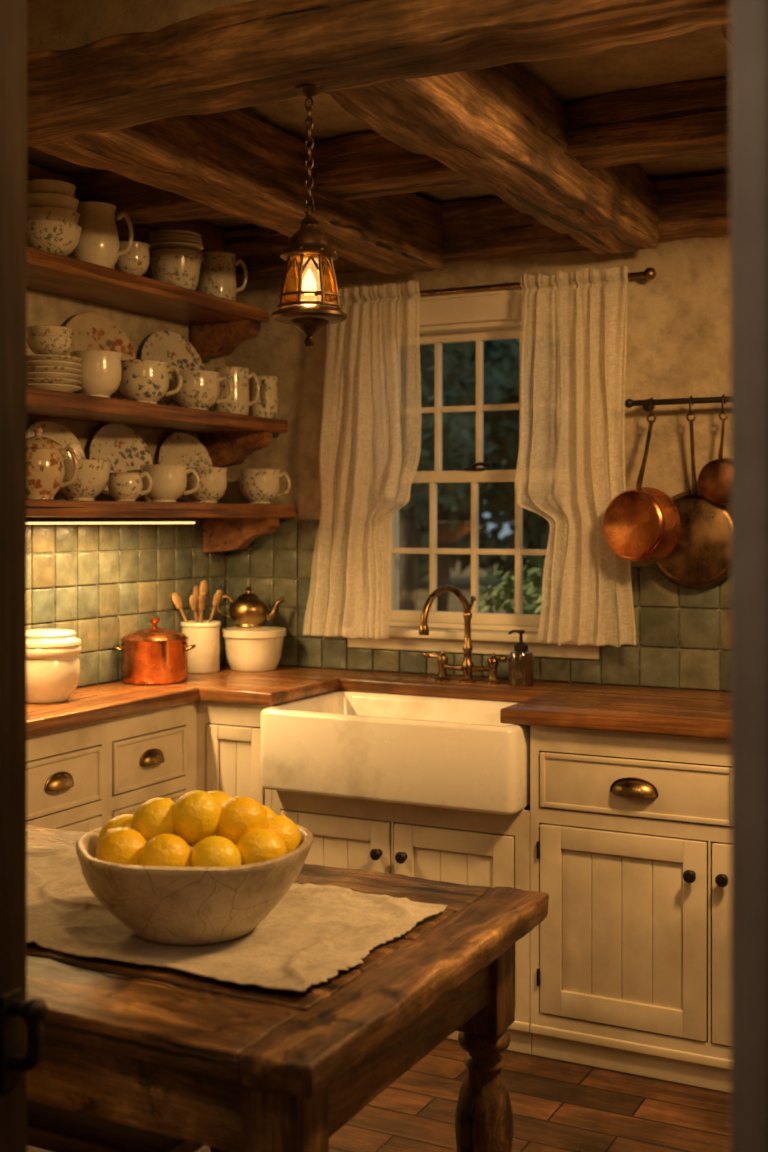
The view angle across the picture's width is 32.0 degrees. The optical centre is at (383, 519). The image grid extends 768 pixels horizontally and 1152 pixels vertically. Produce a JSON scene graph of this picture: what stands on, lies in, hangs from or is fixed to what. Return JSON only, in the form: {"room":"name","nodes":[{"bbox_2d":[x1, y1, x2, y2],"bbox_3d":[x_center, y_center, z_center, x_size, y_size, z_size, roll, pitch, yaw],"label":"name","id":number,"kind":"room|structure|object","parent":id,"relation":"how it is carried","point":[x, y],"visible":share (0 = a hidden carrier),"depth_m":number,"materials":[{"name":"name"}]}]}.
{"room":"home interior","nodes":[
{"label":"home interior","id":0,"kind":"room"},
{"bbox_2d":[27,255,224,688],"bbox_3d":[-1.230,0.210,3.556,0.150,2.420,3.020,0,0,27],"label":"wall","id":1,"kind":"structure","parent":0,"point":[43,308],"depth_m":4.13,"materials":[{"name":"paint"}]},
{"bbox_2d":[27,519,224,687],"bbox_3d":[-0.940,0.247,3.944,0.014,0.505,1.675,0,0,27],"label":"wall tiles","id":2,"kind":"structure","parent":1,"relation":"attached to","point":[102,583],"depth_m":4.12,"materials":[{"name":"tile"}]},
{"bbox_2d":[27,247,268,360],"bbox_3d":[-0.854,-0.622,3.830,0.272,0.163,1.551,0,0,27],"label":"shelf","id":3,"kind":"object","parent":1,"relation":"attached to","point":[219,325],"visible":0.94,"depth_m":4.03,"materials":[{"name":"brown wood"}]},
{"bbox_2d":[27,179,81,255],"bbox_3d":[-0.903,-0.802,3.603,0.175,0.198,0.175,0,0,27],"label":"bowls","id":4,"kind":"object","parent":3,"relation":"on","point":[52,216],"visible":0.81,"depth_m":3.54,"materials":[{"name":"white ceramic"}]},
{"bbox_2d":[68,201,133,267],"bbox_3d":[-0.813,-0.797,3.766,0.158,0.189,0.154,0,0,43],"label":"ceramic pitcher","id":5,"kind":"object","parent":3,"relation":"on","point":[99,244],"visible":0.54,"depth_m":3.71,"materials":[{"name":"beige ceramic"}]},
{"bbox_2d":[114,241,149,275],"bbox_3d":[-0.735,-0.752,3.888,0.108,0.098,0.108,0,0,27],"label":"teacup","id":6,"kind":"object","parent":3,"relation":"on","point":[135,261],"visible":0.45,"depth_m":3.85,"materials":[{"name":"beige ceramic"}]},
{"bbox_2d":[147,230,203,289],"bbox_3d":[-0.642,-0.789,4.115,0.176,0.173,0.176,0,0,27],"label":"bowls","id":7,"kind":"object","parent":3,"relation":"on","point":[175,256],"visible":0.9,"depth_m":4.05,"materials":[{"name":"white ceramic"}]},
{"bbox_2d":[196,251,247,300],"bbox_3d":[-0.537,-0.781,4.345,0.149,0.156,0.132,0,0,-37],"label":"ceramic mug","id":8,"kind":"object","parent":3,"relation":"on","point":[217,276],"visible":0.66,"depth_m":4.29,"materials":[{"name":"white ceramic"}]},
{"bbox_2d":[27,387,287,467],"bbox_3d":[-0.826,-0.259,3.874,0.282,0.164,1.656,0,0,27],"label":"shelf","id":9,"kind":"object","parent":1,"relation":"attached to","point":[228,439],"visible":0.9,"depth_m":4.07,"materials":[{"name":"brown wood"}]},
{"bbox_2d":[27,325,81,392],"bbox_3d":[-0.907,-0.430,3.627,0.172,0.180,0.172,0,0,27],"label":"plate stack","id":10,"kind":"object","parent":9,"relation":"on","point":[49,369],"visible":0.8,"depth_m":3.57,"materials":[{"name":"beige ceramic"}]},
{"bbox_2d":[70,350,121,397],"bbox_3d":[-0.822,-0.405,3.769,0.171,0.130,0.144,0,0,27],"label":"teacup","id":11,"kind":"object","parent":9,"relation":"on","point":[101,372],"visible":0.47,"depth_m":3.71,"materials":[{"name":"beige ceramic"}]},
{"bbox_2d":[64,312,135,398],"bbox_3d":[-0.850,-0.484,3.994,0.067,0.278,0.284,0,0,39],"label":"dinner plate","id":12,"kind":"object","parent":9,"relation":"on","point":[91,330],"visible":0.36,"depth_m":4.02,"materials":[{"name":"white ceramic"}]},
{"bbox_2d":[118,360,182,403],"bbox_3d":[-0.707,-0.403,3.949,0.172,0.126,0.156,0,0,45],"label":"teacup","id":13,"kind":"object","parent":9,"relation":"on","point":[141,380],"visible":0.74,"depth_m":3.90,"materials":[{"name":"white ceramic"}]},
{"bbox_2d":[141,330,204,406],"bbox_3d":[-0.680,-0.480,4.328,0.066,0.270,0.276,0,0,39],"label":"dinner plate","id":14,"kind":"object","parent":9,"relation":"on","point":[171,347],"visible":0.41,"depth_m":4.35,"materials":[{"name":"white ceramic"}]},
{"bbox_2d":[170,370,232,409],"bbox_3d":[-0.579,-0.401,4.184,0.185,0.122,0.156,0,0,27],"label":"teacup","id":15,"kind":"object","parent":9,"relation":"on","point":[199,389],"visible":0.77,"depth_m":4.13,"materials":[{"name":"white ceramic"}]},
{"bbox_2d":[213,367,259,414],"bbox_3d":[-0.497,-0.420,4.414,0.136,0.160,0.120,0,0,-37],"label":"ceramic mug","id":16,"kind":"object","parent":9,"relation":"on","point":[239,402],"visible":0.67,"depth_m":4.36,"materials":[{"name":"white ceramic"}]},
{"bbox_2d":[249,376,277,418],"bbox_3d":[-0.409,-0.411,4.505,0.102,0.142,0.113,0,0,27],"label":"ceramic mug","id":17,"kind":"object","parent":9,"relation":"on","point":[266,406],"visible":0.76,"depth_m":4.47,"materials":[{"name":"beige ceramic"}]},
{"bbox_2d":[27,499,297,551],"bbox_3d":[-0.809,0.028,3.884,0.302,0.163,1.689,0,0,27],"label":"shelf","id":18,"kind":"object","parent":1,"relation":"attached to","point":[226,527],"visible":0.9,"depth_m":4.16,"materials":[{"name":"brown wood"}]},
{"bbox_2d":[27,427,77,499],"bbox_3d":[-0.921,-0.151,3.592,0.157,0.196,0.140,0,0,-37],"label":"teapot","id":19,"kind":"object","parent":18,"relation":"on","point":[45,461],"visible":0.78,"depth_m":3.54,"materials":[{"name":"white ceramic"}]},
{"bbox_2d":[27,420,84,499],"bbox_3d":[-0.947,-0.172,3.818,0.059,0.227,0.232,0,0,40],"label":"dinner plate","id":20,"kind":"object","parent":18,"relation":"on","point":[55,431],"visible":0.31,"depth_m":3.86,"materials":[{"name":"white ceramic"}]},
{"bbox_2d":[59,459,111,500],"bbox_3d":[-0.848,-0.110,3.743,0.169,0.114,0.169,0,0,27],"label":"teacup","id":21,"kind":"object","parent":18,"relation":"on","point":[92,477],"visible":0.75,"depth_m":3.69,"materials":[{"name":"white ceramic"}]},
{"bbox_2d":[27,517,197,524],"bbox_3d":[-0.822,0.003,3.685,0.040,0.019,1.020,0,0,27],"label":"light","id":22,"kind":"object","parent":18,"relation":"attached to","point":[30,520],"visible":0.98,"depth_m":3.72,"materials":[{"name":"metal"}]},
{"bbox_2d":[89,424,152,498],"bbox_3d":[-0.804,-0.177,4.093,0.061,0.239,0.244,0,0,39],"label":"dinner plate","id":23,"kind":"object","parent":18,"relation":"on","point":[120,444],"visible":0.61,"depth_m":4.11,"materials":[{"name":"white ceramic"}]},
{"bbox_2d":[101,472,152,501],"bbox_3d":[-0.745,-0.096,3.847,0.129,0.087,0.100,0,0,-37],"label":"teacup","id":24,"kind":"object","parent":18,"relation":"on","point":[122,486],"visible":0.86,"depth_m":3.81,"materials":[{"name":"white ceramic"}]},
{"bbox_2d":[140,465,199,501],"bbox_3d":[-0.661,-0.110,4.080,0.171,0.114,0.144,0,0,27],"label":"teacup","id":25,"kind":"object","parent":18,"relation":"on","point":[169,481],"visible":0.82,"depth_m":4.03,"materials":[{"name":"beige ceramic"}]},
{"bbox_2d":[159,432,212,501],"bbox_3d":[-0.651,-0.174,4.396,0.060,0.231,0.236,0,0,40],"label":"dinner plate","id":26,"kind":"object","parent":18,"relation":"on","point":[179,448],"visible":0.59,"depth_m":4.41,"materials":[{"name":"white ceramic"}]},
{"bbox_2d":[186,467,227,502],"bbox_3d":[-0.569,-0.110,4.280,0.136,0.114,0.136,0,0,27],"label":"teacup","id":27,"kind":"object","parent":18,"relation":"on","point":[212,487],"visible":0.88,"depth_m":4.23,"materials":[{"name":"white ceramic"}]},
{"bbox_2d":[239,469,290,503],"bbox_3d":[-0.412,-0.111,4.494,0.140,0.116,0.156,0,0,-40],"label":"teacup","id":28,"kind":"object","parent":18,"relation":"on","point":[257,486],"visible":0.94,"depth_m":4.45,"materials":[{"name":"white ceramic"}]},
{"bbox_2d":[27,162,224,251],"bbox_3d":[-0.957,-0.910,3.811,0.101,0.164,1.679,0,0,27],"label":"ceiling beam","id":29,"kind":"structure","parent":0,"point":[212,238],"depth_m":4.19,"materials":[{"name":"brown wood"}]},
{"bbox_2d":[27,0,251,50],"bbox_3d":[0.158,-0.940,2.220,3.535,0.120,0.140,0,0,27],"label":"wall header","id":30,"kind":"structure","parent":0,"point":[50,23],"depth_m":2.49,"materials":[{"name":"paint"}]},
{"bbox_2d":[27,1038,729,1151],"bbox_3d":[-0.065,1.470,1.784,3.735,0.100,5.120,0,0,27],"label":"floor","id":31,"kind":"structure","parent":0,"point":[557,1105],"depth_m":3.22,"materials":[{"name":"brown wood"}]},
{"bbox_2d":[27,1100,233,1151],"bbox_3d":[-0.447,1.191,2.248,0.402,0.456,0.323,0,0,27],"label":"wooden stool","id":32,"kind":"object","parent":31,"relation":"on","point":[52,1128],"visible":0.16,"depth_m":2.11,"materials":[{"name":"brown wood"}]},
{"bbox_2d":[27,701,291,832],"bbox_3d":[-0.688,0.980,3.823,0.568,0.880,1.688,0,0,27],"label":"base cabinet","id":33,"kind":"object","parent":31,"relation":"on","point":[80,778],"visible":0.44,"depth_m":3.77,"materials":[{"name":"paint"}]},
{"bbox_2d":[27,826,550,1151],"bbox_3d":[-0.479,1.038,2.284,1.319,0.765,0.851,0,0,27],"label":"table","id":34,"kind":"object","parent":31,"relation":"on","point":[230,1066],"visible":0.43,"depth_m":1.85,"materials":[{"name":"brown wood"}]},
{"bbox_2d":[27,847,446,992],"bbox_3d":[-0.482,0.643,2.292,1.102,0.023,0.493,0,0,27],"label":"table runner","id":35,"kind":"object","parent":34,"relation":"on","point":[314,932],"visible":0.49,"depth_m":2.11,"materials":[{"name":"beige fabric"}]},
{"bbox_2d":[76,824,313,945],"bbox_3d":[-0.302,0.579,2.140,0.376,0.145,0.375,0,0,27],"label":"stoneware bowl","id":36,"kind":"object","parent":35,"relation":"on","point":[190,906],"visible":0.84,"depth_m":2.00,"materials":[{"name":"beige ceramic"}]},
{"bbox_2d":[97,814,132,844],"bbox_3d":[-0.419,0.519,2.161,0.087,0.086,0.085,0,0,27],"label":"lemon","id":37,"kind":"object","parent":36,"relation":"in","point":[124,820],"visible":0.16,"depth_m":2.14,"materials":[{"name":"yellow food"}]},
{"bbox_2d":[95,827,146,864],"bbox_3d":[-0.405,0.523,2.079,0.085,0.088,0.084,0,0,27],"label":"lemon","id":38,"kind":"object","parent":36,"relation":"in","point":[123,845],"visible":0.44,"depth_m":2.05,"materials":[{"name":"yellow food"}]},
{"bbox_2d":[131,798,174,840],"bbox_3d":[-0.360,0.487,2.130,0.084,0.089,0.084,0,0,27],"label":"lemon","id":39,"kind":"object","parent":36,"relation":"in","point":[153,818],"visible":0.44,"depth_m":2.10,"materials":[{"name":"yellow food"}]},
{"bbox_2d":[138,834,190,866],"bbox_3d":[-0.335,0.525,2.052,0.084,0.087,0.084,0,0,27],"label":"lemon","id":40,"kind":"object","parent":36,"relation":"in","point":[162,849],"visible":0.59,"depth_m":2.02,"materials":[{"name":"yellow food"}]},
{"bbox_2d":[172,790,220,845],"bbox_3d":[-0.296,0.473,2.120,0.084,0.088,0.084,0,0,27],"label":"lemon","id":41,"kind":"object","parent":36,"relation":"in","point":[196,814],"visible":0.83,"depth_m":2.09,"materials":[{"name":"yellow food"}]},
{"bbox_2d":[190,836,241,866],"bbox_3d":[-0.258,0.525,2.052,0.080,0.078,0.077,0,0,27],"label":"lemon","id":42,"kind":"object","parent":36,"relation":"in","point":[212,851],"visible":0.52,"depth_m":2.03,"materials":[{"name":"yellow food"}]},
{"bbox_2d":[208,791,231,804],"bbox_3d":[-0.279,0.487,2.204,0.082,0.080,0.084,0,0,27],"label":"lemon","id":43,"kind":"object","parent":36,"relation":"in","point":[222,797],"visible":0.06,"depth_m":2.19,"materials":[{"name":"yellow food"}]},
{"bbox_2d":[216,796,267,844],"bbox_3d":[-0.229,0.483,2.132,0.084,0.083,0.085,0,0,27],"label":"lemon","id":44,"kind":"object","parent":36,"relation":"in","point":[241,815],"visible":0.73,"depth_m":2.10,"materials":[{"name":"yellow food"}]},
{"bbox_2d":[236,829,286,864],"bbox_3d":[-0.194,0.524,2.086,0.086,0.083,0.082,0,0,27],"label":"lemon","id":45,"kind":"object","parent":36,"relation":"in","point":[257,845],"visible":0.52,"depth_m":2.06,"materials":[{"name":"yellow food"}]},
{"bbox_2d":[262,805,275,815],"bbox_3d":[-0.213,0.515,2.225,0.086,0.084,0.083,0,0,27],"label":"lemon","id":46,"kind":"object","parent":36,"relation":"in","point":[270,812],"visible":0.02,"depth_m":2.22,"materials":[{"name":"yellow food"}]},
{"bbox_2d":[267,814,300,852],"bbox_3d":[-0.176,0.521,2.163,0.083,0.086,0.084,0,0,27],"label":"lemon","id":47,"kind":"object","parent":36,"relation":"in","point":[284,827],"visible":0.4,"depth_m":2.14,"materials":[{"name":"yellow food"}]},
{"bbox_2d":[272,790,531,1053],"bbox_3d":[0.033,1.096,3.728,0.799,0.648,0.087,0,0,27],"label":"base cabinet","id":48,"kind":"object","parent":31,"relation":"on","point":[490,850],"visible":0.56,"depth_m":3.68,"materials":[{"name":"paint"}]},
{"bbox_2d":[530,725,729,1092],"bbox_3d":[1.478,0.980,3.305,2.157,0.880,0.645,0,0,27],"label":"base cabinet","id":49,"kind":"object","parent":31,"relation":"on","point":[630,832],"visible":0.75,"depth_m":3.42,"materials":[{"name":"paint"}]},
{"bbox_2d":[27,663,729,739],"bbox_3d":[0.633,0.520,3.143,3.516,0.040,1.676,0,0,27],"label":"countertop","id":50,"kind":"structure","parent":49,"relation":"on","point":[627,709],"depth_m":3.85,"materials":[{"name":"brown wood"}]},
{"bbox_2d":[27,629,80,703],"bbox_3d":[-0.938,0.401,3.699,0.198,0.198,0.198,0,0,27],"label":"crock","id":51,"kind":"object","parent":50,"relation":"on","point":[53,663],"visible":0.71,"depth_m":3.62,"materials":[{"name":"beige ceramic"}]},
{"bbox_2d":[113,617,195,684],"bbox_3d":[-0.709,0.400,4.138,0.211,0.201,0.210,0,0,-45],"label":"stockpot","id":52,"kind":"object","parent":50,"relation":"on","point":[154,655],"visible":1,"depth_m":4.06,"materials":[{"name":"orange metal"}]},
{"bbox_2d":[171,580,222,673],"bbox_3d":[-0.609,0.349,4.407,0.143,0.302,0.134,0,0,-44],"label":"utensil crock","id":53,"kind":"object","parent":50,"relation":"on","point":[204,658],"visible":0.98,"depth_m":4.36,"materials":[{"name":"beige ceramic"}]},
{"bbox_2d":[221,626,285,671],"bbox_3d":[-0.436,0.428,4.476,0.216,0.143,0.216,0,0,27],"label":"ceramic pot","id":54,"kind":"object","parent":50,"relation":"on","point":[248,649],"visible":0.93,"depth_m":4.40,"materials":[{"name":"beige ceramic"}]},
{"bbox_2d":[216,587,284,626],"bbox_3d":[-0.448,0.290,4.482,0.207,0.132,0.136,0,0,27],"label":"teapot","id":55,"kind":"object","parent":54,"relation":"on","point":[248,610],"visible":0.94,"depth_m":4.45,"materials":[{"name":"gold metal"}]},
{"bbox_2d":[261,691,529,814],"bbox_3d":[0.095,0.656,3.863,0.785,0.230,0.480,0,0,27],"label":"farmhouse sink","id":56,"kind":"object","parent":50,"relation":"in","point":[438,752],"visible":0.82,"depth_m":3.66,"materials":[{"name":"white ceramic"}]},
{"bbox_2d":[419,585,506,683],"bbox_3d":[0.212,0.348,4.099,0.281,0.303,0.204,0,0,-18],"label":"bridge faucet","id":57,"kind":"object","parent":50,"relation":"on","point":[467,666],"visible":1,"depth_m":4.11,"materials":[{"name":"brown metal"}]},
{"bbox_2d":[508,630,533,685],"bbox_3d":[0.415,0.416,4.053,0.078,0.168,0.078,0,0,27],"label":"soap bottle","id":58,"kind":"object","parent":50,"relation":"on","point":[520,660],"visible":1,"depth_m":4.02,"materials":[{"name":"orange glass"}]},
{"bbox_2d":[27,0,729,231],"bbox_3d":[-0.065,-1.060,1.784,3.735,0.120,5.120,0,0,27],"label":"ceiling","id":59,"kind":"structure","parent":0,"point":[702,53],"depth_m":3.09,"materials":[{"name":"paint"}]},
{"bbox_2d":[29,110,440,275],"bbox_3d":[-0.280,-0.875,3.463,0.198,0.218,1.686,0,0,27],"label":"ceiling beam","id":60,"kind":"structure","parent":59,"relation":"attached to","point":[244,166],"depth_m":3.27,"materials":[{"name":"brown wood"}]},
{"bbox_2d":[27,0,729,141],"bbox_3d":[0.154,-0.836,2.218,3.545,0.134,0.205,0,0,27],"label":"ceiling beam","id":61,"kind":"structure","parent":59,"relation":"attached to","point":[253,54],"depth_m":2.30,"materials":[{"name":"brown wood"}]},
{"bbox_2d":[272,84,346,347],"bbox_3d":[-0.135,-0.547,2.420,0.136,0.471,0.136,0,0,27],"label":"pendant lantern","id":62,"kind":"object","parent":61,"relation":"hanging from","point":[308,245],"visible":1,"depth_m":2.40,"materials":[{"name":"metal"}]},
{"bbox_2d":[67,77,729,226],"bbox_3d":[0.634,-0.928,3.155,3.540,0.147,0.178,0,0,27],"label":"ceiling beam","id":63,"kind":"structure","parent":59,"relation":"attached to","point":[689,118],"depth_m":3.26,"materials":[{"name":"brown wood"}]},
{"bbox_2d":[224,172,729,283],"bbox_3d":[0.985,-0.908,3.840,3.541,0.174,0.153,0,0,27],"label":"ceiling beam","id":64,"kind":"structure","parent":59,"relation":"attached to","point":[694,205],"depth_m":4.08,"materials":[{"name":"brown wood"}]},
{"bbox_2d":[323,63,658,255],"bbox_3d":[0.331,-0.878,3.157,0.198,0.217,1.683,0,0,27],"label":"ceiling beam","id":65,"kind":"structure","parent":59,"relation":"attached to","point":[496,127],"depth_m":2.96,"materials":[{"name":"brown wood"}]},
{"bbox_2d":[225,236,729,808],"bbox_3d":[1.057,0.210,3.985,3.535,2.420,0.180,0,0,27],"label":"wall","id":66,"kind":"structure","parent":0,"point":[678,320],"depth_m":4.03,"materials":[{"name":"paint"}]},
{"bbox_2d":[348,288,607,659],"bbox_3d":[0.298,-0.151,4.330,0.930,1.152,0.232,0,0,27],"label":"window","id":67,"kind":"structure","parent":66,"relation":"in","point":[478,317],"depth_m":4.32,"materials":[{"name":"paint"}]},
{"bbox_2d":[227,520,729,690],"bbox_3d":[1.018,0.250,3.895,3.518,0.500,0.014,0,0,27],"label":"wall tiles","id":68,"kind":"structure","parent":66,"relation":"attached to","point":[683,634],"depth_m":4.12,"materials":[{"name":"tile"}]},
{"bbox_2d":[320,267,655,304],"bbox_3d":[0.274,-0.728,4.239,1.208,0.038,0.077,0,0,27],"label":"curtain rod","id":69,"kind":"object","parent":66,"relation":"attached to","point":[649,273],"visible":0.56,"depth_m":4.18,"materials":[{"name":"brown metal"}]},
{"bbox_2d":[303,281,420,638],"bbox_3d":[-0.085,-0.186,4.328,0.419,1.142,0.106,0,0,32],"label":"linen curtain","id":70,"kind":"object","parent":69,"relation":"hanging from","point":[370,448],"visible":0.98,"depth_m":4.32,"materials":[{"name":"beige fabric"}]},
{"bbox_2d":[515,265,635,646],"bbox_3d":[0.563,-0.187,3.979,0.360,1.128,0.103,0,0,27],"label":"linen curtain","id":71,"kind":"object","parent":69,"relation":"hanging from","point":[570,467],"visible":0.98,"depth_m":4.01,"materials":[{"name":"beige fabric"}]},
{"bbox_2d":[625,396,729,411],"bbox_3d":[0.978,-0.345,3.868,0.558,0.040,0.098,0,0,27],"label":"rail","id":72,"kind":"object","parent":66,"relation":"attached to","point":[629,403],"visible":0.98,"depth_m":3.89,"materials":[{"name":"metal"}]},
{"bbox_2d":[603,397,679,562],"bbox_3d":[0.757,-0.118,3.872,0.220,0.486,0.151,0,0,43],"label":"copper saucepan","id":73,"kind":"object","parent":72,"relation":"hanging from","point":[641,524],"visible":1,"depth_m":3.81,"materials":[{"name":"metal"}]},
{"bbox_2d":[654,395,729,588],"bbox_3d":[0.900,-0.079,3.892,0.291,0.564,0.082,0,0,27],"label":"frying pan","id":74,"kind":"object","parent":72,"relation":"hanging from","point":[700,557],"visible":0.77,"depth_m":3.88,"materials":[{"name":"metal"}]},
{"bbox_2d":[698,394,729,505],"bbox_3d":[0.965,-0.201,3.820,0.137,0.319,0.060,0,0,35],"label":"copper pan","id":75,"kind":"object","parent":72,"relation":"hanging from","point":[714,477],"visible":0.81,"depth_m":3.80,"materials":[{"name":"metal"}]},
{"bbox_2d":[718,23,729,42],"bbox_3d":[0.976,-0.881,2.826,0.183,0.210,1.684,0,0,27],"label":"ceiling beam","id":76,"kind":"structure","parent":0,"point":[724,28],"depth_m":2.15,"materials":[{"name":"brown wood"}]},
{"bbox_3d":[-0.046,-0.865,1.202,0.916,0.270,0.100,0,0,27],"label":"wall","id":77,"kind":"structure","parent":0,"visible":0},
{"bbox_2d":[0,0,767,1151],"bbox_3d":[-0.052,0.345,1.191,0.916,2.150,0.165,0,0,27],"label":"door frame","id":78,"kind":"structure","parent":77,"relation":"in","point":[21,1030],"depth_m":0.95,"materials":[{"name":"brown wood"}]},
{"label":"outside","id":79,"kind":"structure","parent":0,"visible":0},
{"bbox_2d":[416,544,544,613],"bbox_3d":[5.774,1.620,49.880,85.000,0.100,85.870,0,0,27],"label":"ground","id":80,"kind":"structure","parent":79,"point":[462,582],"depth_m":31.11,"materials":[{"name":"green plant"}]},
{"bbox_2d":[399,341,517,609],"bbox_3d":[0.437,-0.788,16.864,2.408,4.842,3.190,0,0,-23],"label":"tree","id":81,"kind":"object","parent":80,"relation":"on","point":[408,532],"visible":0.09,"depth_m":16.56,"materials":[{"name":"green plant"}]},
{"bbox_2d":[399,340,518,518],"bbox_3d":[-0.106,-0.702,13.500,3.395,4.672,2.802,0,0,27],"label":"tree","id":82,"kind":"object","parent":80,"relation":"on","point":[457,434],"visible":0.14,"depth_m":13.36,"materials":[{"name":"green plant"}]},
{"bbox_2d":[415,415,517,610],"bbox_3d":[0.752,-1.520,19.746,3.519,6.302,2.782,0,0,27],"label":"tree","id":83,"kind":"object","parent":80,"relation":"on","point":[507,502],"visible":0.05,"depth_m":19.64,"materials":[{"name":"green plant"}]},
{"bbox_2d":[399,555,543,614],"bbox_3d":[0.054,0.826,6.489,3.622,1.433,1.500,0,0,27],"label":"shrub","id":84,"kind":"object","parent":80,"relation":"on","point":[532,587],"visible":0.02,"depth_m":6.12,"materials":[{"name":"green plant"}]},
{"bbox_2d":[399,380,549,581],"bbox_3d":[-0.468,-1.006,32.687,20.834,5.718,6.636,0,0,27],"label":"shrubbery","id":85,"kind":"object","parent":80,"relation":"on","point":[536,528],"visible":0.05,"depth_m":29.95,"materials":[{"name":"green plant"}]},
{"bbox_2d":[461,339,541,516],"bbox_3d":[2.508,-0.755,15.793,3.352,4.776,2.544,0,0,27],"label":"tree","id":86,"kind":"object","parent":80,"relation":"on","point":[512,421],"visible":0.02,"depth_m":15.65,"materials":[{"name":"green plant"}]},
{"bbox_2d":[489,388,517,495],"bbox_3d":[2.686,-1.231,18.613,3.191,5.728,2.324,0,0,36],"label":"tree","id":87,"kind":"object","parent":80,"relation":"on","point":[503,489],"visible":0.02,"depth_m":19.19,"materials":[{"name":"green plant"}]}
]}

